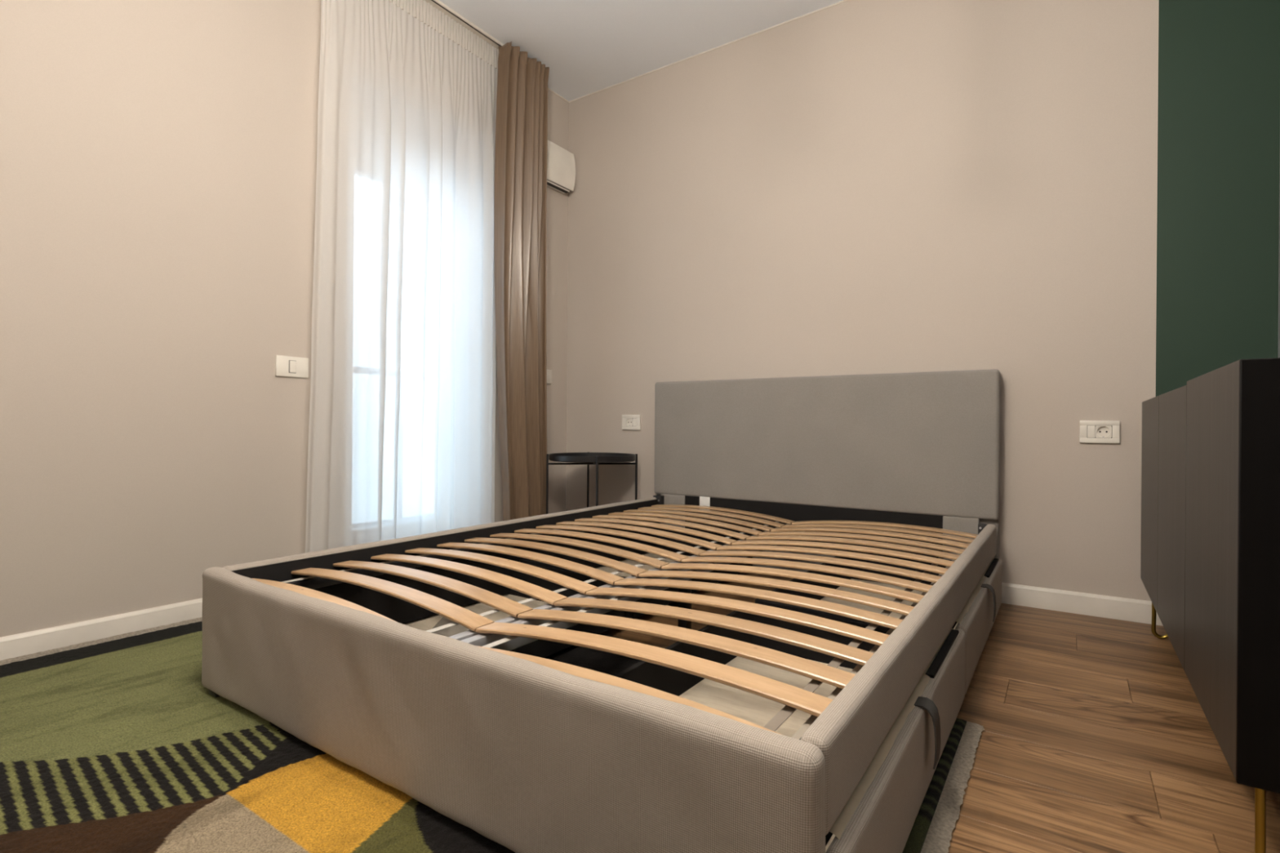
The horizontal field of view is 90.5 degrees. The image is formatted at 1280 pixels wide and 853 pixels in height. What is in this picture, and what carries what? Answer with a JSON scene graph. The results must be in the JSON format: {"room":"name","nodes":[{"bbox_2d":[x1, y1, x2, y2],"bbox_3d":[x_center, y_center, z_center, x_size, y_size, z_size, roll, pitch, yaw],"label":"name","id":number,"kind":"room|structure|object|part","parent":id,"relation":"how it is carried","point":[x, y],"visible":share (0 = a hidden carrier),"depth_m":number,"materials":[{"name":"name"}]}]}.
{"room":"bedroom","nodes":[
{"label":"bedroom","id":0,"kind":"room"},
{"bbox_2d":[0,0,568,637],"bbox_3d":[-1.759,-0.622,1.990,0.300,2.754,4.513,0,0,34],"label":"wall","id":1,"kind":"structure","parent":0,"point":[158,157],"depth_m":2.03,"materials":[{"name":"beige paint"}]},
{"bbox_2d":[0,598,202,661],"bbox_3d":[-2.022,0.615,1.338,0.014,0.076,2.947,0,0,34],"label":"baseboard","id":2,"kind":"structure","parent":1,"relation":"attached to","point":[66,635],"depth_m":1.90,"materials":[{"name":"white paint"}]},
{"bbox_2d":[275,355,308,377],"bbox_3d":[-1.305,-0.224,2.383,0.013,0.076,0.120,0,0,34],"label":"light switch","id":3,"kind":"object","parent":1,"relation":"attached to","point":[285,366],"visible":1,"depth_m":2.38,"materials":[{"name":"white plastic"}]},
{"bbox_2d":[546,368,551,383],"bbox_3d":[-0.532,-0.280,3.523,0.012,0.080,0.114,0,0,34],"label":"wall control","id":4,"kind":"object","parent":1,"relation":"attached to","point":[548,371],"visible":0.47,"depth_m":3.55,"materials":[{"name":"white plastic"}]},
{"bbox_2d":[546,139,575,193],"bbox_3d":[-0.464,-1.447,3.549,0.080,0.226,0.228,0,0,34],"label":"ventilation unit","id":5,"kind":"object","parent":1,"relation":"attached to","point":[561,164],"visible":0.66,"depth_m":3.53,"materials":[{"name":"white plastic"}]},
{"bbox_2d":[439,0,842,101],"bbox_3d":[-0.395,-1.938,1.070,2.972,0.100,4.313,0,0,34],"label":"ceiling","id":6,"kind":"structure","parent":0,"point":[588,46],"depth_m":3.00,"materials":[{"name":"paint"}]},
{"bbox_2d":[424,0,504,48],"bbox_3d":[-0.979,-1.885,2.745,0.066,0.015,1.630,0,0,34],"label":"track","id":7,"kind":"object","parent":6,"relation":"attached to","point":[438,4],"visible":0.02,"depth_m":2.95,"materials":[{"name":"white metal"}]},
{"bbox_2d":[305,0,498,552],"bbox_3d":[-0.984,-0.616,2.766,0.037,2.529,0.961,0,0,34],"label":"sheer curtain","id":8,"kind":"object","parent":7,"relation":"hanging from","point":[402,427],"visible":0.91,"depth_m":2.71,"materials":[{"name":"white fabric"}]},
{"bbox_2d":[493,40,549,520],"bbox_3d":[-0.596,-0.612,3.215,0.091,2.520,0.324,0,0,34],"label":"curtain","id":9,"kind":"object","parent":7,"relation":"hanging from","point":[520,189],"visible":0.92,"depth_m":3.18,"materials":[{"name":"brown fabric"}]},
{"bbox_2d":[565,0,1279,601],"bbox_3d":[0.881,-0.602,2.877,3.072,2.754,0.120,0,0,34],"label":"wall","id":10,"kind":"structure","parent":0,"point":[1077,202],"depth_m":2.52,"materials":[{"name":"beige paint"}]},
{"bbox_2d":[622,414,640,430],"bbox_3d":[-0.047,-0.023,3.426,0.118,0.082,0.010,0,0,34],"label":"power socket","id":11,"kind":"object","parent":10,"relation":"attached to","point":[629,422],"visible":1,"depth_m":3.42,"materials":[{"name":"white plastic"}]},
{"bbox_2d":[547,0,847,102],"bbox_3d":[0.741,-1.877,2.746,2.970,0.006,0.262,0,0,34],"label":"trim","id":12,"kind":"structure","parent":10,"relation":"attached to","point":[842,1],"depth_m":3.17,"materials":[{"name":"white paint"}]},
{"bbox_2d":[1001,582,1163,626],"bbox_3d":[0.792,0.636,2.851,2.971,0.076,0.014,0,0,34],"label":"baseboard","id":13,"kind":"structure","parent":10,"relation":"attached to","point":[1070,602],"depth_m":2.30,"materials":[{"name":"white paint"}]},
{"bbox_2d":[1080,420,1119,443],"bbox_3d":[1.648,0.019,2.275,0.116,0.080,0.010,0,0,34],"label":"power socket","id":14,"kind":"object","parent":10,"relation":"attached to","point":[1091,431],"visible":1,"depth_m":2.27,"materials":[{"name":"white plastic"}]},
{"bbox_2d":[601,572,1279,852],"bbox_3d":[-0.415,0.716,1.072,2.972,0.100,4.313,0,0,34],"label":"floor","id":15,"kind":"structure","parent":0,"point":[1096,737],"depth_m":1.33,"materials":[{"name":"brown wood"}]},
{"bbox_2d":[0,617,984,852],"bbox_3d":[-0.657,0.655,1.325,2.263,0.017,1.759,0,0,34],"label":"area rug","id":16,"kind":"object","parent":15,"relation":"on","point":[118,744],"visible":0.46,"depth_m":1.18,"materials":[{"name":"multicoloured carpet"}]},
{"bbox_2d":[546,452,637,514],"bbox_3d":[-0.246,0.403,3.257,0.446,0.524,0.446,0,0,34],"label":"side table","id":17,"kind":"object","parent":15,"relation":"on","point":[574,458],"visible":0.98,"depth_m":3.21,"materials":[{"name":"black metal"}]},
{"bbox_3d":[-0.471,0.401,3.217,0.011,0.524,0.012,0,0,-10],"label":"leg","id":18,"kind":"part","parent":17,"relation":"part of","materials":[{"name":"black metal"}]},
{"bbox_3d":[-0.286,0.403,3.482,0.012,0.524,0.011,0,0,-10],"label":"leg","id":19,"kind":"part","parent":17,"relation":"part of","materials":[{"name":"black metal"}]},
{"bbox_2d":[548,452,635,462],"bbox_3d":[-0.244,0.158,3.257,0.446,0.032,0.446,0,0,34],"label":"tray","id":20,"kind":"object","parent":17,"relation":"on","point":[573,457],"depth_m":3.10,"materials":[{"name":"black metal"}]},
{"bbox_3d":[-0.206,0.404,3.031,0.012,0.524,0.011,0,0,-10],"label":"leg","id":21,"kind":"part","parent":17,"relation":"part of","materials":[{"name":"black metal"}]},
{"bbox_3d":[-0.020,0.405,3.297,0.011,0.524,0.012,0,0,-10],"label":"leg","id":22,"kind":"part","parent":17,"relation":"part of","materials":[{"name":"black metal"}]},
{"bbox_2d":[201,368,1002,852],"bbox_3d":[0.170,0.222,1.984,1.575,0.894,2.126,0,0,34],"label":"bed","id":23,"kind":"object","parent":15,"relation":"on","point":[819,713],"visible":1,"depth_m":1.36,"materials":[{"name":"grey fabric"}]},
{"bbox_3d":[-0.475,0.413,2.394,0.044,0.125,2.001,0,0,34],"label":"rail","id":24,"kind":"part","parent":23,"relation":"part of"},
{"bbox_2d":[431,617,470,636],"bbox_3d":[-0.529,0.575,1.729,0.210,0.090,0.170,0,0,34],"label":"card","id":25,"kind":"object","parent":23,"relation":"in","point":[448,632],"visible":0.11,"depth_m":1.73,"materials":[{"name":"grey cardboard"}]},
{"bbox_3d":[-0.534,0.626,1.829,0.530,0.008,0.930,0,0,34],"label":"drawer","id":26,"kind":"part","parent":23,"relation":"part of","materials":[{"name":"beige wood"}]},
{"bbox_3d":[-0.429,0.498,1.137,1.532,0.296,0.052,0,0,34],"label":"footboard","id":27,"kind":"part","parent":23,"relation":"part of","materials":[{"name":"grey fabric"}]},
{"bbox_3d":[-0.273,0.569,2.213,0.530,0.135,0.010,0,0,34],"label":"drawer","id":28,"kind":"part","parent":23,"relation":"part of","materials":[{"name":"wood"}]},
{"bbox_3d":[-0.315,0.569,1.680,0.012,0.135,0.930,0,0,34],"label":"drawer","id":29,"kind":"part","parent":23,"relation":"part of","materials":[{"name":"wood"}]},
{"bbox_3d":[-0.247,0.569,2.251,0.530,0.135,0.010,0,0,34],"label":"drawer","id":30,"kind":"part","parent":23,"relation":"part of","materials":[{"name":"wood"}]},
{"bbox_3d":[0.021,0.629,2.646,0.530,0.008,0.954,0,0,34],"label":"drawer","id":31,"kind":"part","parent":23,"relation":"part of","materials":[{"name":"beige wood"}]},
{"bbox_3d":[0.050,0.572,1.424,0.012,0.135,0.944,0,0,34],"label":"drawer","id":32,"kind":"part","parent":23,"relation":"part of","materials":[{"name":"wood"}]},
{"bbox_3d":[0.140,0.561,1.977,0.032,0.184,0.032,0,0,34],"label":"leg","id":33,"kind":"part","parent":23,"relation":"part of","materials":[{"name":"wood"}]},
{"bbox_3d":[0.240,0.573,2.497,0.012,0.135,0.954,0,0,34],"label":"drawer","id":34,"kind":"part","parent":23,"relation":"part of","materials":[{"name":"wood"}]},
{"bbox_3d":[0.289,0.573,3.041,0.530,0.135,0.010,0,0,34],"label":"drawer","id":35,"kind":"part","parent":23,"relation":"part of","materials":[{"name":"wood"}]},
{"bbox_3d":[0.264,0.632,1.278,0.520,0.008,0.944,0,0,34],"label":"drawer","id":36,"kind":"part","parent":23,"relation":"part of","materials":[{"name":"grey fabric"}]},
{"bbox_3d":[0.608,0.576,2.247,0.012,0.135,0.954,0,0,34],"label":"drawer","id":37,"kind":"part","parent":23,"relation":"part of","materials":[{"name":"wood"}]},
{"bbox_3d":[0.556,0.576,1.706,0.520,0.135,0.010,0,0,34],"label":"drawer","id":38,"kind":"part","parent":23,"relation":"part of","materials":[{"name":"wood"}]},
{"bbox_3d":[0.530,0.575,1.668,0.520,0.135,0.010,0,0,34],"label":"drawer","id":39,"kind":"part","parent":23,"relation":"part of","materials":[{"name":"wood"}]},
{"bbox_2d":[654,368,999,519],"bbox_3d":[0.716,0.064,2.819,1.539,0.570,0.036,0,0,34],"label":"headboard","id":40,"kind":"object","parent":23,"relation":"on","point":[925,446],"depth_m":2.71,"materials":[{"name":"grey fabric"}]},
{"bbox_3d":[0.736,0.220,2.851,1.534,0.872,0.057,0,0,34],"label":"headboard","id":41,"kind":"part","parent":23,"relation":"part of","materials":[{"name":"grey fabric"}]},
{"bbox_3d":[0.823,0.636,2.101,0.520,0.008,0.954,0,0,34],"label":"drawer","id":42,"kind":"part","parent":23,"relation":"part of","materials":[{"name":"beige wood"}]},
{"bbox_3d":[0.494,0.569,1.122,0.029,0.171,0.985,0,0,34],"label":"drawer","id":43,"kind":"part","parent":23,"relation":"part of","materials":[{"name":"grey fabric"}]},
{"bbox_3d":[0.759,0.421,1.557,0.038,0.119,2.000,0,0,34],"label":"rail","id":44,"kind":"part","parent":23,"relation":"part of","materials":[{"name":"grey fabric"}]},
{"bbox_3d":[1.091,0.579,2.496,0.520,0.135,0.010,0,0,34],"label":"drawer","id":45,"kind":"part","parent":23,"relation":"part of","materials":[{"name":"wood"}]},
{"bbox_3d":[1.053,0.572,1.945,0.028,0.170,0.995,0,0,34],"label":"drawer","id":46,"kind":"part","parent":23,"relation":"part of","materials":[{"name":"grey fabric"}]},
{"bbox_2d":[1140,357,1279,852],"bbox_3d":[1.391,0.294,1.397,0.346,0.770,1.475,0,0,34],"label":"sideboard","id":47,"kind":"object","parent":15,"relation":"on","point":[1210,548],"visible":1,"depth_m":0.95,"materials":[{"name":"black wood"}]},
{"bbox_3d":[1.534,0.210,1.899,0.018,0.585,0.484,0,0,34],"label":"door","id":48,"kind":"part","parent":47,"relation":"part of","materials":[{"name":"black wood"}]},
{"bbox_3d":[1.675,0.591,2.027,0.064,0.179,0.012,0,0,34],"label":"hairpin leg","id":49,"kind":"part","parent":47,"relation":"part of","materials":[{"name":"gold metal"}]},
{"bbox_3d":[1.259,0.208,1.494,0.018,0.585,0.491,0,0,34],"label":"door","id":50,"kind":"part","parent":47,"relation":"part of","materials":[{"name":"black wood"}]},
{"bbox_3d":[0.983,0.203,1.087,0.018,0.592,0.489,0,0,34],"label":"door","id":51,"kind":"part","parent":47,"relation":"part of","materials":[{"name":"black wood"}]},
{"bbox_3d":[0.979,0.203,0.789,0.346,0.592,0.007,0,0,34],"label":"panel","id":52,"kind":"part","parent":47,"relation":"part of","materials":[{"name":"black wood"}]},
{"bbox_3d":[0.914,0.586,0.900,0.064,0.179,0.012,0,0,34],"label":"hairpin leg","id":53,"kind":"part","parent":47,"relation":"part of","materials":[{"name":"gold metal"}]},
{"bbox_2d":[1278,161,1279,357],"bbox_3d":[0.846,-0.601,0.162,0.120,2.754,4.413,0,0,34],"label":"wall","id":54,"kind":"structure","parent":0,"point":[1279,162],"depth_m":2.02,"materials":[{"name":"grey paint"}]}
]}

